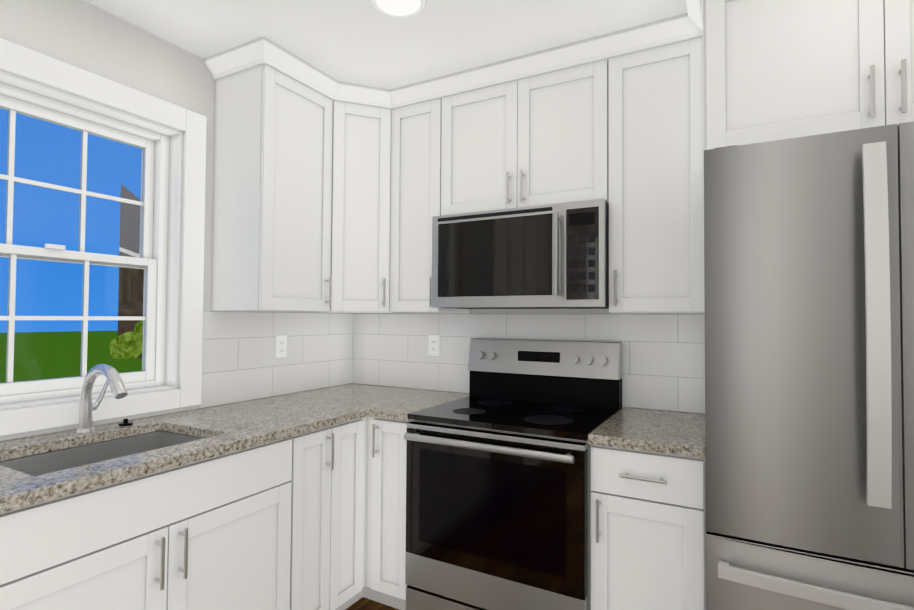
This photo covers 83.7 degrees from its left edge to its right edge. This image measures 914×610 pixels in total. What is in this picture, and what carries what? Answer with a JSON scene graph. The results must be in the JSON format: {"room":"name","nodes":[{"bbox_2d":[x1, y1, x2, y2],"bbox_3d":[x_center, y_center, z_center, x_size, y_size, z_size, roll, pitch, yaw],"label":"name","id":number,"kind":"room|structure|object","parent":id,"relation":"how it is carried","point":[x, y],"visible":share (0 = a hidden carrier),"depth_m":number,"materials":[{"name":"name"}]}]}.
{"room":"kitchen","nodes":[
{"label":"kitchen","id":0,"kind":"room"},
{"bbox_2d":[0,0,352,441],"bbox_3d":[-2.413,-0.058,0.125,0.160,2.740,7.360,0,-2,29],"label":"wall","id":1,"kind":"structure","parent":0,"point":[85,35],"depth_m":1.99,"materials":[{"name":"paint"}]},
{"bbox_2d":[0,38,206,435],"bbox_3d":[-1.454,-0.215,1.846,0.176,1.282,1.054,0,-2,29],"label":"window","id":2,"kind":"structure","parent":1,"relation":"in","point":[168,138],"depth_m":2.04,"materials":[{"name":"white paint"}]},
{"bbox_2d":[0,312,351,440],"bbox_3d":[-1.449,0.227,1.698,0.008,0.427,3.338,0,-2,29],"label":"tile backsplash","id":3,"kind":"structure","parent":1,"relation":"attached to","point":[239,362],"depth_m":2.56,"materials":[{"name":"white tile"}]},
{"bbox_2d":[275,335,286,357],"bbox_3d":[-0.914,0.217,2.655,0.008,0.116,0.072,0,-2,29],"label":"electrical outlet","id":4,"kind":"object","parent":3,"relation":"attached to","point":[281,347],"visible":1,"depth_m":2.65,"materials":[{"name":"white plastic"}]},
{"bbox_2d":[211,64,332,311],"bbox_3d":[-0.852,-0.499,2.423,0.364,1.063,0.421,0,-2,29],"label":"upper cabinet","id":5,"kind":"object","parent":1,"relation":"attached to","point":[271,235],"visible":1,"depth_m":2.28,"materials":[{"name":"white paint"}]},
{"bbox_2d":[346,597,398,609],"bbox_3d":[0.618,1.322,-1.500,7.300,0.060,7.500,0,-2,29],"label":"floor","id":6,"kind":"structure","parent":0,"point":[362,603],"depth_m":2.33,"materials":[{"name":"wood"}]},
{"bbox_2d":[0,437,291,609],"bbox_3d":[-1.106,0.920,1.632,0.662,0.876,0.948,0,-2,29],"label":"base cabinet","id":7,"kind":"object","parent":6,"relation":"on","point":[213,533],"visible":0.88,"depth_m":1.49,"materials":[{"name":"white paint"}]},
{"bbox_2d":[289,416,411,609],"bbox_3d":[-0.534,0.945,2.470,0.857,0.876,1.066,0,-2,29],"label":"base cabinet","id":8,"kind":"object","parent":6,"relation":"on","point":[348,517],"visible":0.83,"depth_m":2.19,"materials":[{"name":"white paint"}]},
{"bbox_2d":[0,383,468,512],"bbox_3d":[-1.087,0.457,1.468,0.858,0.035,3.378,0,-2,29],"label":"countertop","id":9,"kind":"structure","parent":8,"relation":"on","point":[227,428],"depth_m":1.86,"materials":[{"name":"stone"}]},
{"bbox_2d":[0,430,203,475],"bbox_3d":[-1.112,0.574,1.635,0.438,0.190,0.608,0,-2,29],"label":"sink","id":10,"kind":"object","parent":9,"relation":"in","point":[50,462],"visible":0.02,"depth_m":1.77,"materials":[{"name":"silver metal"}]},
{"bbox_2d":[75,364,132,432],"bbox_3d":[-1.191,0.325,1.807,0.265,0.242,0.181,0,-2,29],"label":"faucet","id":11,"kind":"object","parent":9,"relation":"on","point":[114,382],"visible":0.96,"depth_m":1.78,"materials":[{"name":"silver metal"}]},
{"bbox_2d":[404,338,621,609],"bbox_3d":[0.259,0.775,2.226,0.762,1.215,0.709,0,-2,29],"label":"range","id":12,"kind":"object","parent":6,"relation":"on","point":[498,487],"visible":0.94,"depth_m":2.02,"materials":[{"name":"silver metal"}]},
{"bbox_2d":[591,444,705,609],"bbox_3d":[0.776,0.941,1.981,0.370,0.876,0.662,0,-2,29],"label":"base cabinet","id":13,"kind":"object","parent":6,"relation":"on","point":[648,530],"visible":0.9,"depth_m":1.73,"materials":[{"name":"white paint"}]},
{"bbox_2d":[588,407,704,457],"bbox_3d":[0.783,0.482,2.000,0.373,0.035,0.645,0,-2,29],"label":"countertop","id":14,"kind":"structure","parent":13,"relation":"on","point":[669,432],"depth_m":1.84,"materials":[{"name":"stone"}]},
{"bbox_2d":[704,121,913,609],"bbox_3d":[1.296,0.453,1.589,0.906,1.840,0.829,0,-2,29],"label":"fridge","id":15,"kind":"object","parent":6,"relation":"on","point":[809,340],"visible":1,"depth_m":1.38,"materials":[{"name":"grey metal"}]},
{"bbox_2d":[84,0,701,109],"bbox_3d":[0.179,-1.261,0.955,3.600,0.260,3.150,0,-2,29],"label":"ceiling","id":16,"kind":"structure","parent":0,"point":[363,42],"depth_m":2.04,"materials":[{"name":"paint"}]},
{"bbox_2d":[371,0,425,17],"bbox_3d":[-0.214,-1.106,1.857,0.200,0.008,0.200,0,-2,29],"label":"recessed light","id":17,"kind":"object","parent":16,"relation":"in","point":[401,8],"visible":1,"depth_m":1.89,"materials":[{"name":"white paint"}]},
{"bbox_2d":[353,309,704,413],"bbox_3d":[0.968,0.020,2.374,3.600,2.740,0.160,0,-2,29],"label":"wall","id":18,"kind":"structure","parent":0,"point":[550,311],"depth_m":2.56,"materials":[{"name":"paint"}]},
{"bbox_2d":[325,101,391,312],"bbox_3d":[-0.545,-0.489,2.810,0.530,1.060,0.553,0,-2,29],"label":"upper cabinet","id":19,"kind":"object","parent":18,"relation":"attached to","point":[360,206],"visible":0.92,"depth_m":2.59,"materials":[{"name":"white paint"}]},
{"bbox_2d":[389,98,469,313],"bbox_3d":[-0.145,-0.488,2.698,0.304,1.063,0.364,0,-2,29],"label":"upper cabinet","id":20,"kind":"object","parent":18,"relation":"attached to","point":[415,192],"visible":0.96,"depth_m":2.58,"materials":[{"name":"white paint"}]},
{"bbox_2d":[441,59,608,215],"bbox_3d":[0.343,-0.722,2.437,0.804,0.601,0.364,0,-2,29],"label":"upper cabinet","id":21,"kind":"object","parent":18,"relation":"attached to","point":[542,139],"visible":0.73,"depth_m":2.28,"materials":[{"name":"white paint"}]},
{"bbox_2d":[432,199,608,308],"bbox_3d":[0.318,-0.203,2.384,0.805,0.434,0.453,0,-2,29],"label":"microwave","id":22,"kind":"object","parent":21,"relation":"attached to","point":[552,256],"visible":1,"depth_m":2.20,"materials":[{"name":"grey metal"}]},
{"bbox_2d":[352,314,704,413],"bbox_3d":[0.237,0.262,2.671,1.966,0.427,0.008,0,-2,29],"label":"tile backsplash","id":23,"kind":"structure","parent":18,"relation":"attached to","point":[663,362],"depth_m":2.58,"materials":[{"name":"white tile"}]},
{"bbox_2d":[428,335,439,355],"bbox_3d":[-0.131,0.227,2.864,0.072,0.116,0.008,0,-2,29],"label":"electrical outlet","id":24,"kind":"object","parent":23,"relation":"attached to","point":[433,345],"visible":1,"depth_m":2.86,"materials":[{"name":"white plastic"}]},
{"bbox_2d":[609,37,704,313],"bbox_3d":[0.856,-0.495,2.148,0.369,1.063,0.364,0,-2,29],"label":"upper cabinet","id":25,"kind":"object","parent":18,"relation":"attached to","point":[656,211],"visible":0.83,"depth_m":2.02,"materials":[{"name":"white paint"}]},
{"bbox_2d":[702,0,913,155],"bbox_3d":[1.353,-0.763,1.709,0.925,0.542,0.668,0,-2,29],"label":"upper cabinet","id":26,"kind":"object","parent":18,"relation":"attached to","point":[773,70],"visible":0.69,"depth_m":1.54,"materials":[{"name":"white paint"}]},
{"bbox_2d":[204,0,701,108],"bbox_3d":[0.357,-1.071,1.870,3.023,0.072,0.705,0,-2,29],"label":"crown molding","id":27,"kind":"structure","parent":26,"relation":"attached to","point":[263,50],"depth_m":2.24,"materials":[{"name":"white paint"}]},
{"label":"outside","id":28,"kind":"structure","parent":0,"visible":0},
{"bbox_2d":[0,184,143,382],"bbox_3d":[-23.584,-1.239,24.370,59.400,7.238,75.000,0,-2,29],"label":"garden","id":29,"kind":"object","parent":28,"point":[109,341],"depth_m":20.53,"materials":[{"name":"green plant"}]}
]}

